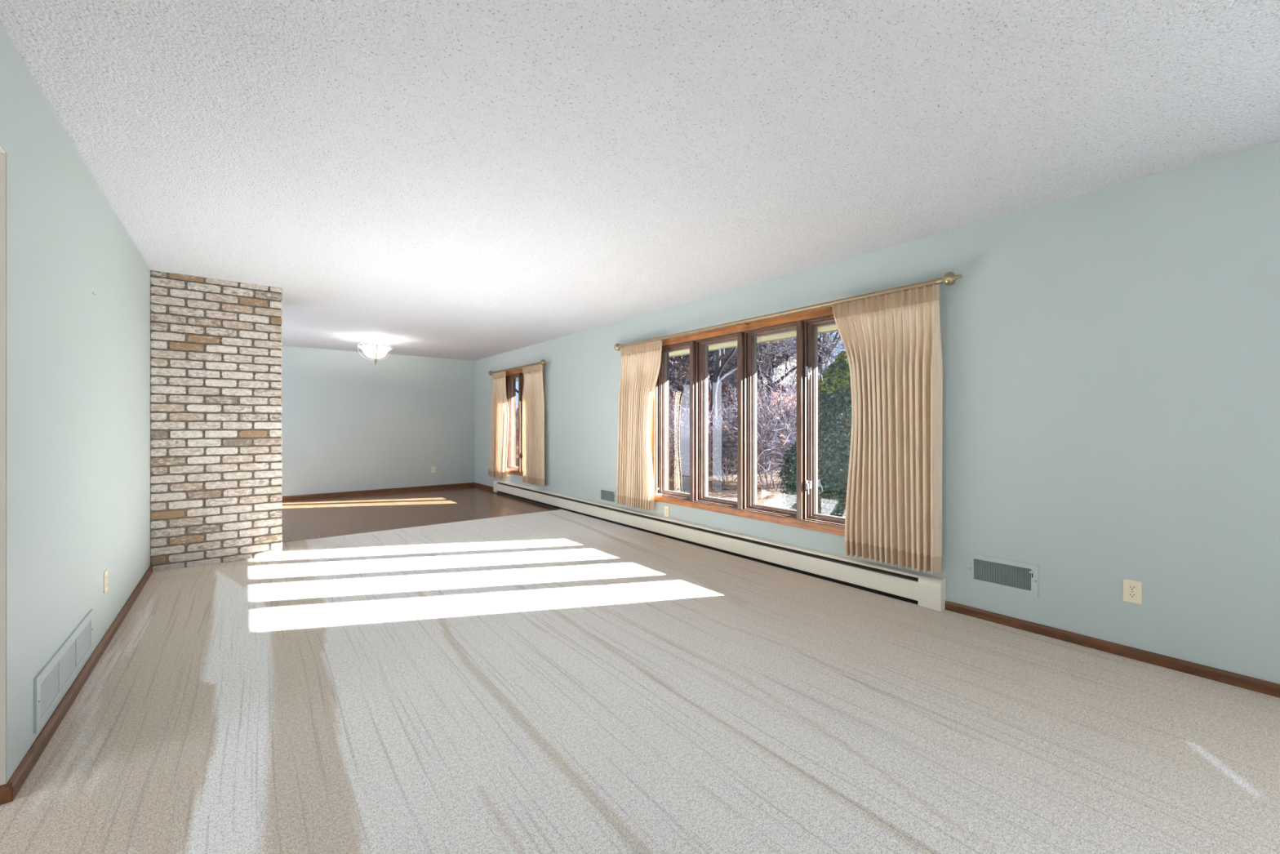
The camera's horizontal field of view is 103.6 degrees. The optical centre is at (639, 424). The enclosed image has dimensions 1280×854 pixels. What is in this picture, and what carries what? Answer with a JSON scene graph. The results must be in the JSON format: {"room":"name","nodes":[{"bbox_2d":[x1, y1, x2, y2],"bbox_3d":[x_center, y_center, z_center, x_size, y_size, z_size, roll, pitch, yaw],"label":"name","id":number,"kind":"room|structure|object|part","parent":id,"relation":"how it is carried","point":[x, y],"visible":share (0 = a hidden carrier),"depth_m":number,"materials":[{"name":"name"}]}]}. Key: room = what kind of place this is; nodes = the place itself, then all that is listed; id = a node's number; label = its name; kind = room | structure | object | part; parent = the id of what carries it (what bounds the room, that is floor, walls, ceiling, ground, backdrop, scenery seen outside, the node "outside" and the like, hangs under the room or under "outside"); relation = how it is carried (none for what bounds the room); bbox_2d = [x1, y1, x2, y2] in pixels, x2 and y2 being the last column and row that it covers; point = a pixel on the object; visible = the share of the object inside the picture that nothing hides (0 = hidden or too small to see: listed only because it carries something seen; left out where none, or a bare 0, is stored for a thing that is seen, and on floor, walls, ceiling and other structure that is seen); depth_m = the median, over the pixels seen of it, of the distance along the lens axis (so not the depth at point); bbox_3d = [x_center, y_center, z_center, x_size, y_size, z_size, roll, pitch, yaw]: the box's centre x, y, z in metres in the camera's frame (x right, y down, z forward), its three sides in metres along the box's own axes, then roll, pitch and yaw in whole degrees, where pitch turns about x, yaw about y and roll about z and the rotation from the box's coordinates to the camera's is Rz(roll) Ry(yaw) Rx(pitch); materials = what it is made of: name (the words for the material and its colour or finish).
{"room":"empty living room","nodes":[
{"label":"empty living room","id":0,"kind":"room"},
{"bbox_2d":[0,22,150,783],"bbox_3d":[-2.422,0.026,2.023,0.120,2.540,13.375,0,0,-38],"label":"wall","id":1,"kind":"structure","parent":0,"point":[77,360],"depth_m":2.11,"materials":[{"name":"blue paint"}]},
{"bbox_2d":[0,146,5,785],"bbox_3d":[-1.752,0.165,1.171,0.118,2.062,1.003,0,0,-38],"label":"trim","id":2,"kind":"structure","parent":1,"relation":"attached to","point":[2,153],"depth_m":1.59,"materials":[{"name":"beige paint"}]},
{"bbox_2d":[33,608,93,733],"bbox_3d":[-2.436,1.011,2.146,0.010,0.195,0.863,0,0,-38],"label":"air vent","id":3,"kind":"object","parent":1,"relation":"in","point":[53,679],"visible":1,"depth_m":2.06,"materials":[{"name":"white metal"}]},
{"bbox_2d":[0,564,152,804],"bbox_3d":[-1.137,1.173,0.405,0.136,0.066,9.244,0,0,-38],"label":"baseboard","id":4,"kind":"structure","parent":1,"relation":"attached to","point":[8,791],"depth_m":2.04,"materials":[{"name":"brown wood"}]},
{"bbox_2d":[103,568,107,593],"bbox_3d":[-2.905,0.854,2.739,0.008,0.114,0.070,0,0,-38],"label":"wall outlet","id":5,"kind":"object","parent":1,"relation":"attached to","point":[105,572],"visible":1,"depth_m":2.73,"materials":[{"name":"beige plastic"}]},
{"bbox_2d":[150,270,282,571],"bbox_3d":[-3.892,-0.018,4.691,0.874,2.455,0.902,0,0,-38],"label":"brick wall","id":6,"kind":"structure","parent":0,"point":[216,344],"depth_m":4.31,"materials":[{"name":"beige brick"}]},
{"bbox_2d":[280,345,475,496],"bbox_3d":[-4.988,0.026,8.642,4.282,2.540,0.200,0,0,-38],"label":"wall","id":7,"kind":"structure","parent":0,"point":[350,422],"depth_m":8.77,"materials":[{"name":"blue paint"}]},
{"bbox_2d":[280,482,474,501],"bbox_3d":[-4.870,1.181,8.589,4.162,0.078,0.029,0,0,-38],"label":"baseboard","id":8,"kind":"structure","parent":7,"relation":"attached to","point":[286,498],"depth_m":8.76,"materials":[{"name":"brown wood"}]},
{"bbox_2d":[431,466,435,472],"bbox_3d":[-3.857,0.849,9.402,0.070,0.114,0.008,0,0,-38],"label":"wall outlet","id":9,"kind":"object","parent":7,"relation":"attached to","point":[433,467],"visible":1,"depth_m":9.40,"materials":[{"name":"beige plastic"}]},
{"bbox_2d":[281,486,559,542],"bbox_3d":[-3.815,1.282,7.153,4.282,0.129,3.592,0,0,-38],"label":"floor","id":10,"kind":"structure","parent":0,"point":[320,517],"depth_m":7.15,"materials":[{"name":"brown wood"}]},
{"bbox_2d":[0,0,1279,360],"bbox_3d":[-1.569,-1.319,2.695,6.672,0.150,13.775,0,0,-38],"label":"ceiling","id":11,"kind":"structure","parent":0,"point":[462,180],"depth_m":2.11,"materials":[{"name":"white paint"}]},
{"bbox_2d":[357,337,392,364],"bbox_3d":[-3.856,-1.054,7.346,0.462,0.380,0.482,0,0,-38],"label":"ceiling lamp","id":12,"kind":"object","parent":11,"relation":"attached to","point":[375,352],"visible":1,"depth_m":7.27,"materials":[{"name":"white glass"}]},
{"bbox_3d":[-3.999,-1.068,7.349,0.246,0.280,0.012,0,0,-2],"label":"arm","id":13,"kind":"part","parent":12,"relation":"part of","materials":[{"name":"white glass"}]},
{"bbox_3d":[-3.867,-1.034,7.355,0.456,0.168,0.456,0,0,-38],"label":"lamp shade","id":14,"kind":"part","parent":12,"relation":"part of","materials":[{"name":"white glass"}]},
{"bbox_3d":[-3.796,-1.068,7.242,0.012,0.280,0.246,0,0,-32],"label":"arm","id":15,"kind":"part","parent":12,"relation":"part of","materials":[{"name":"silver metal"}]},
{"bbox_3d":[-3.805,-1.068,7.472,0.012,0.280,0.246,0,0,28],"label":"arm","id":16,"kind":"part","parent":12,"relation":"part of","materials":[{"name":"white glass"}]},
{"bbox_2d":[475,140,1279,684],"bbox_3d":[0.911,0.026,4.776,0.200,2.540,13.575,0,0,-38],"label":"wall","id":17,"kind":"structure","parent":0,"point":[1111,355],"depth_m":2.70,"materials":[{"name":"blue paint"}]},
{"bbox_2d":[488,467,494,478],"bbox_3d":[-2.721,0.892,9.209,0.018,0.180,0.315,0,0,-38],"label":"air vent","id":18,"kind":"object","parent":17,"relation":"in","point":[488,468],"visible":0.26,"depth_m":9.30,"materials":[{"name":"grey metal"}]},
{"bbox_2d":[505,368,524,475],"bbox_3d":[-1.896,-0.031,8.335,0.228,1.749,1.404,0,0,-38],"label":"window","id":19,"kind":"structure","parent":17,"relation":"in","point":[510,375],"depth_m":8.80,"materials":[{"name":"brown wood"}]},
{"bbox_3d":[-2.105,-0.031,8.592,0.070,1.609,0.607,0,0,-38],"label":"sash","id":20,"kind":"part","parent":19,"relation":"part of","materials":[{"name":"brown wood"}]},
{"bbox_3d":[-1.979,-0.875,8.269,0.016,0.062,1.404,0,0,-38],"label":"head casing","id":21,"kind":"part","parent":19,"relation":"part of","materials":[{"name":"brown wood"}]},
{"bbox_3d":[-1.979,0.812,8.269,0.016,0.062,1.404,0,0,-38],"label":"sill casing","id":22,"kind":"part","parent":19,"relation":"part of","materials":[{"name":"brown wood"}]},
{"bbox_2d":[488,359,546,375],"bbox_3d":[-2.031,-0.912,8.241,0.133,0.086,2.150,0,0,-38],"label":"curtain rod","id":23,"kind":"object","parent":17,"relation":"attached to","point":[543,362],"visible":0.94,"depth_m":8.07,"materials":[{"name":"brown metal"}]},
{"bbox_2d":[489,371,508,479],"bbox_3d":[-2.454,0.020,8.748,0.094,1.820,0.680,0,0,-38],"label":"curtain","id":24,"kind":"object","parent":23,"relation":"hanging from","point":[499,406],"visible":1,"depth_m":8.67,"materials":[{"name":"beige fabric"}]},
{"bbox_3d":[-2.050,-0.910,8.226,0.029,0.034,1.860,0,0,-38],"label":"rod","id":25,"kind":"part","parent":23,"relation":"part of","materials":[{"name":"brown metal"}]},
{"bbox_2d":[522,364,544,485],"bbox_3d":[-1.636,0.013,7.708,0.101,1.805,0.672,0,0,-38],"label":"curtain","id":26,"kind":"object","parent":23,"relation":"hanging from","point":[533,399],"visible":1,"depth_m":7.63,"materials":[{"name":"beige fabric"}]},
{"bbox_2d":[599,486,616,505],"bbox_3d":[-0.405,0.892,6.270,0.018,0.185,0.360,0,0,-38],"label":"air vent","id":27,"kind":"object","parent":17,"relation":"in","point":[608,495],"visible":1,"depth_m":6.27,"materials":[{"name":"white metal"}]},
{"bbox_2d":[600,489,614,502],"bbox_3d":[-0.402,0.891,6.274,0.002,0.123,0.300,0,0,-38],"label":"grille","id":28,"kind":"object","parent":27,"relation":"attached to","point":[606,495],"depth_m":6.28,"materials":[{"name":"grey metal"}]},
{"bbox_2d":[664,506,669,517],"bbox_3d":[0.286,0.938,5.402,0.008,0.114,0.070,0,0,-38],"label":"wall outlet","id":29,"kind":"object","parent":17,"relation":"attached to","point":[666,508],"visible":1,"depth_m":5.39,"materials":[{"name":"beige plastic"}]},
{"bbox_2d":[515,324,837,381],"bbox_3d":[1.293,-1.059,5.268,1.008,0.210,15.875,0,0,-38],"label":"roof soffit","id":30,"kind":"structure","parent":17,"relation":"attached to","point":[830,328],"depth_m":5.71,"materials":[{"name":"paint"}]},
{"bbox_2d":[493,480,946,611],"bbox_3d":[-0.314,1.100,6.106,0.079,0.212,7.311,0,0,-38],"label":"baseboard heater","id":31,"kind":"object","parent":17,"relation":"attached to","point":[922,589],"visible":1,"depth_m":4.26,"materials":[{"name":"beige metal"}]},
{"bbox_2d":[497,480,922,577],"bbox_3d":[-0.307,1.008,6.112,0.060,0.021,7.071,0,0,-38],"label":"hood","id":32,"kind":"object","parent":31,"relation":"attached to","point":[886,569],"depth_m":4.54,"materials":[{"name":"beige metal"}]},
{"bbox_3d":[-0.286,1.098,6.129,0.006,0.192,7.271,0,0,-38],"label":"plate","id":33,"kind":"part","parent":31,"relation":"part of","materials":[{"name":"beige metal"}]},
{"bbox_2d":[650,306,844,536],"bbox_3d":[0.996,-0.031,4.666,0.228,1.749,2.587,0,0,-38],"label":"window","id":34,"kind":"structure","parent":17,"relation":"in","point":[806,324],"depth_m":4.61,"materials":[{"name":"brown wood"}]},
{"bbox_3d":[0.131,-0.031,5.592,0.016,1.625,0.062,0,0,-38],"label":"casing","id":35,"kind":"part","parent":34,"relation":"part of","materials":[{"name":"brown wood"}]},
{"bbox_3d":[0.409,-0.031,5.402,0.070,1.609,0.571,0,0,-38],"label":"sash","id":36,"kind":"part","parent":34,"relation":"part of","materials":[{"name":"brown wood"}]},
{"bbox_3d":[0.798,-0.031,4.909,0.070,1.609,0.571,0,0,-38],"label":"sash","id":37,"kind":"part","parent":34,"relation":"part of","materials":[{"name":"brown wood"}]},
{"bbox_3d":[0.912,-0.875,4.600,0.016,0.062,2.587,0,0,-38],"label":"head casing","id":38,"kind":"part","parent":34,"relation":"part of","materials":[{"name":"brown wood"}]},
{"bbox_3d":[0.912,0.812,4.600,0.016,0.062,2.587,0,0,-38],"label":"sill casing","id":39,"kind":"part","parent":34,"relation":"part of","materials":[{"name":"brown wood"}]},
{"bbox_3d":[1.186,-0.031,4.416,0.070,1.609,0.571,0,0,-38],"label":"sash","id":40,"kind":"part","parent":34,"relation":"part of","materials":[{"name":"brown wood"}]},
{"bbox_3d":[1.574,-0.031,3.924,0.070,1.609,0.571,0,0,-38],"label":"sash","id":41,"kind":"part","parent":34,"relation":"part of","materials":[{"name":"brown wood"}]},
{"bbox_2d":[613,271,962,351],"bbox_3d":[0.859,-0.912,4.574,0.133,0.086,3.708,0,0,-38],"label":"curtain rod","id":42,"kind":"object","parent":17,"relation":"attached to","point":[949,278],"visible":0.93,"depth_m":3.87,"materials":[{"name":"brown metal"}]},
{"bbox_2d":[616,340,662,511],"bbox_3d":[-0.011,0.024,5.646,0.098,1.828,0.792,0,0,-38],"label":"curtain","id":43,"kind":"object","parent":42,"relation":"hanging from","point":[641,363],"visible":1,"depth_m":5.63,"materials":[{"name":"beige fabric"}]},
{"bbox_2d":[831,284,942,574],"bbox_3d":[1.678,0.033,3.498,0.103,1.845,0.752,0,0,-38],"label":"curtain","id":44,"kind":"object","parent":42,"relation":"hanging from","point":[892,342],"visible":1,"depth_m":3.41,"materials":[{"name":"beige fabric"}]},
{"bbox_2d":[474,482,1279,697],"bbox_3d":[0.893,1.180,4.627,0.013,0.080,13.362,0,0,-38],"label":"baseboard","id":45,"kind":"structure","parent":17,"relation":"attached to","point":[1270,688],"depth_m":2.58,"materials":[{"name":"brown wood"}]},
{"bbox_2d":[968,552,1038,598],"bbox_3d":[2.163,0.899,3.012,0.018,0.189,0.350,0,0,-38],"label":"air vent","id":46,"kind":"object","parent":17,"relation":"in","point":[1002,574],"visible":1,"depth_m":3.01,"materials":[{"name":"white metal"}]},
{"bbox_2d":[973,558,1031,590],"bbox_3d":[2.165,0.898,3.017,0.002,0.127,0.290,0,0,-38],"label":"grille","id":47,"kind":"object","parent":46,"relation":"attached to","point":[1011,575],"depth_m":3.01,"materials":[{"name":"grey metal"}]},
{"bbox_2d":[1123,578,1142,604],"bbox_3d":[2.515,0.854,2.573,0.008,0.114,0.070,0,0,-38],"label":"wall outlet","id":48,"kind":"object","parent":17,"relation":"attached to","point":[1132,589],"visible":1,"depth_m":2.57,"materials":[{"name":"beige plastic"}]},
{"bbox_2d":[1127,591,1137,598],"bbox_3d":[2.513,0.874,2.571,0.002,0.027,0.034,0,0,-38],"label":"receptacle","id":49,"kind":"object","parent":48,"relation":"attached to","point":[1130,594],"depth_m":2.57,"materials":[{"name":"beige plastic"}]},
{"bbox_2d":[1127,584,1137,591],"bbox_3d":[2.513,0.835,2.571,0.002,0.027,0.034,0,0,-38],"label":"receptacle","id":50,"kind":"object","parent":48,"relation":"attached to","point":[1130,587],"depth_m":2.57,"materials":[{"name":"beige plastic"}]},
{"bbox_3d":[-0.474,1.282,1.144,6.472,0.128,9.984,0,0,-38],"label":"floor","id":51,"kind":"structure","parent":0,"visible":0},
{"bbox_2d":[0,509,1279,853],"bbox_3d":[-0.473,1.207,1.304,6.272,0.021,9.834,0,0,-38],"label":"carpet","id":52,"kind":"object","parent":51,"relation":"on","point":[559,681],"visible":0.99,"depth_m":2.00,"materials":[{"name":"beige carpet"}]},
{"label":"outside","id":53,"kind":"structure","parent":0,"visible":0},
{"bbox_2d":[515,434,849,515],"bbox_3d":[16.573,1.185,38.524,66.278,0.768,100.000,0,0,-38],"label":"ground","id":54,"kind":"structure","parent":53,"point":[679,482],"depth_m":12.49,"materials":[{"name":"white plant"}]},
{"bbox_2d":[515,407,518,461],"bbox_3d":[-5.084,0.176,20.643,3.594,2.852,2.866,0,0,28],"label":"bare shrub","id":55,"kind":"object","parent":54,"relation":"on","point":[517,423],"visible":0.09,"depth_m":20.46,"materials":[{"name":"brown plant"}]},
{"bbox_2d":[668,408,688,475],"bbox_3d":[-0.288,-0.207,15.398,4.598,3.648,3.666,0,0,-42],"label":"bare shrub","id":56,"kind":"object","parent":54,"relation":"on","point":[668,408],"visible":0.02,"depth_m":15.29,"materials":[{"name":"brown plant"}]},
{"bbox_2d":[668,400,688,462],"bbox_3d":[0.737,-0.123,20.131,4.378,3.474,3.491,0,0,-7],"label":"bare shrub","id":57,"kind":"object","parent":54,"relation":"on","point":[683,400],"visible":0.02,"depth_m":20.23,"materials":[{"name":"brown plant"}]},
{"bbox_2d":[668,404,689,470],"bbox_3d":[0.780,0.225,16.472,2.764,2.750,3.466,0,0,-37],"label":"bare shrub","id":58,"kind":"object","parent":54,"relation":"on","point":[669,468],"visible":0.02,"depth_m":16.50,"materials":[{"name":"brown plant"}]},
{"bbox_2d":[668,387,717,478],"bbox_3d":[0.752,0.340,14.350,3.532,2.798,3.071,0,0,19],"label":"bare shrub","id":59,"kind":"object","parent":54,"relation":"on","point":[675,426],"visible":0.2,"depth_m":14.10,"materials":[{"name":"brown plant"}]},
{"bbox_2d":[668,357,729,413],"bbox_3d":[1.807,-2.849,29.876,7.126,8.872,10.394,0,0,35],"label":"bare tree","id":60,"kind":"object","parent":54,"relation":"on","point":[670,377],"visible":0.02,"depth_m":28.67,"materials":[{"name":"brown plant"}]},
{"bbox_2d":[668,347,737,402],"bbox_3d":[-0.011,-2.276,21.022,9.038,7.715,6.196,0,0,20],"label":"bare tree","id":61,"kind":"object","parent":54,"relation":"on","point":[726,354],"visible":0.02,"depth_m":20.16,"materials":[{"name":"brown plant"}]},
{"bbox_2d":[668,339,795,474],"bbox_3d":[2.314,-2.084,14.736,5.886,7.329,8.586,0,0,21],"label":"bare tree","id":62,"kind":"object","parent":54,"relation":"on","point":[713,390],"visible":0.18,"depth_m":14.97,"materials":[{"name":"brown plant"}]},
{"bbox_2d":[668,341,795,418],"bbox_3d":[3.114,-2.881,23.835,8.577,8.896,7.027,0,0,13],"label":"bare tree","id":63,"kind":"object","parent":54,"relation":"on","point":[730,368],"visible":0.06,"depth_m":23.48,"materials":[{"name":"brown plant"}]},
{"bbox_2d":[668,386,796,481],"bbox_3d":[2.234,0.483,13.523,3.326,3.086,4.658,0,0,-36],"label":"bare shrub","id":64,"kind":"object","parent":54,"relation":"on","point":[713,433],"visible":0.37,"depth_m":13.48,"materials":[{"name":"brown plant"}]},
{"bbox_2d":[668,353,796,424],"bbox_3d":[7.517,-2.029,45.393,9.600,7.150,15.200,0,0,-38],"label":"bare tree","id":65,"kind":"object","parent":54,"relation":"on","point":[730,375],"visible":0.03,"depth_m":39.71,"materials":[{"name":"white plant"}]},
{"bbox_2d":[668,341,796,424],"bbox_3d":[1.801,-3.077,18.565,8.593,9.261,7.896,0,0,35],"label":"bare tree","id":66,"kind":"object","parent":54,"relation":"on","point":[712,351],"visible":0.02,"depth_m":18.95,"materials":[{"name":"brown plant"}]},
{"bbox_2d":[683,382,788,471],"bbox_3d":[3.545,0.255,17.977,4.041,3.750,5.660,0,0,-7],"label":"bare shrub","id":67,"kind":"object","parent":54,"relation":"on","point":[727,398],"visible":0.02,"depth_m":17.90,"materials":[{"name":"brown plant"}]},
{"bbox_2d":[709,342,796,412],"bbox_3d":[6.470,-3.324,29.602,7.730,9.786,9.434,0,0,0],"label":"bare tree","id":68,"kind":"object","parent":54,"relation":"on","point":[788,342],"visible":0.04,"depth_m":30.81,"materials":[{"name":"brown plant"}]},
{"bbox_2d":[711,380,795,474],"bbox_3d":[3.512,0.079,15.549,3.068,3.053,3.848,0,0,34],"label":"bare shrub","id":69,"kind":"object","parent":54,"relation":"on","point":[782,380],"visible":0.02,"depth_m":15.42,"materials":[{"name":"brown plant"}]},
{"bbox_2d":[673,330,844,414],"bbox_3d":[5.812,-3.311,20.854,7.787,9.731,9.386,0,0,35],"label":"bare tree","id":70,"kind":"object","parent":54,"relation":"on","point":[764,346],"visible":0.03,"depth_m":21.08,"materials":[{"name":"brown plant"}]},
{"bbox_2d":[683,356,849,493],"bbox_3d":[2.942,0.308,11.831,3.875,3.596,5.427,0,0,8],"label":"tree","id":71,"kind":"object","parent":54,"relation":"on","point":[762,439],"visible":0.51,"depth_m":11.60,"materials":[{"name":"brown plant"}]},
{"bbox_2d":[757,396,796,469],"bbox_3d":[4.710,0.392,16.538,2.940,2.678,3.381,0,0,29],"label":"bare shrub","id":72,"kind":"object","parent":54,"relation":"on","point":[784,397],"visible":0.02,"depth_m":16.46,"materials":[{"name":"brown plant"}]},
{"bbox_2d":[721,330,845,419],"bbox_3d":[6.934,-2.881,19.887,7.027,8.896,8.577,0,0,36],"label":"bare tree","id":73,"kind":"object","parent":54,"relation":"on","point":[833,343],"visible":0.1,"depth_m":18.56,"materials":[{"name":"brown plant"}]},
{"bbox_2d":[729,371,850,484],"bbox_3d":[4.177,0.114,13.072,4.195,3.322,3.647,0,0,22],"label":"bare shrub","id":74,"kind":"object","parent":54,"relation":"on","point":[787,412],"visible":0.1,"depth_m":12.73,"materials":[{"name":"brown plant"}]},
{"bbox_2d":[776,431,841,513],"bbox_3d":[2.887,0.784,8.311,1.209,1.532,1.151,0,0,-38],"label":"bush","id":75,"kind":"object","parent":54,"relation":"on","point":[790,495],"visible":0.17,"depth_m":8.26,"materials":[{"name":"green plant"}]},
{"bbox_2d":[788,350,851,517],"bbox_3d":[2.885,0.253,7.126,1.460,2.590,1.562,0,0,-38],"label":"bush","id":76,"kind":"object","parent":54,"relation":"on","point":[834,380],"visible":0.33,"depth_m":6.79,"materials":[{"name":"green plant"}]},
{"bbox_3d":[2.891,0.518,7.141,0.909,2.059,0.925,0,0,-38],"label":"stem","id":77,"kind":"part","parent":76,"relation":"part of","materials":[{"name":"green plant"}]}
]}

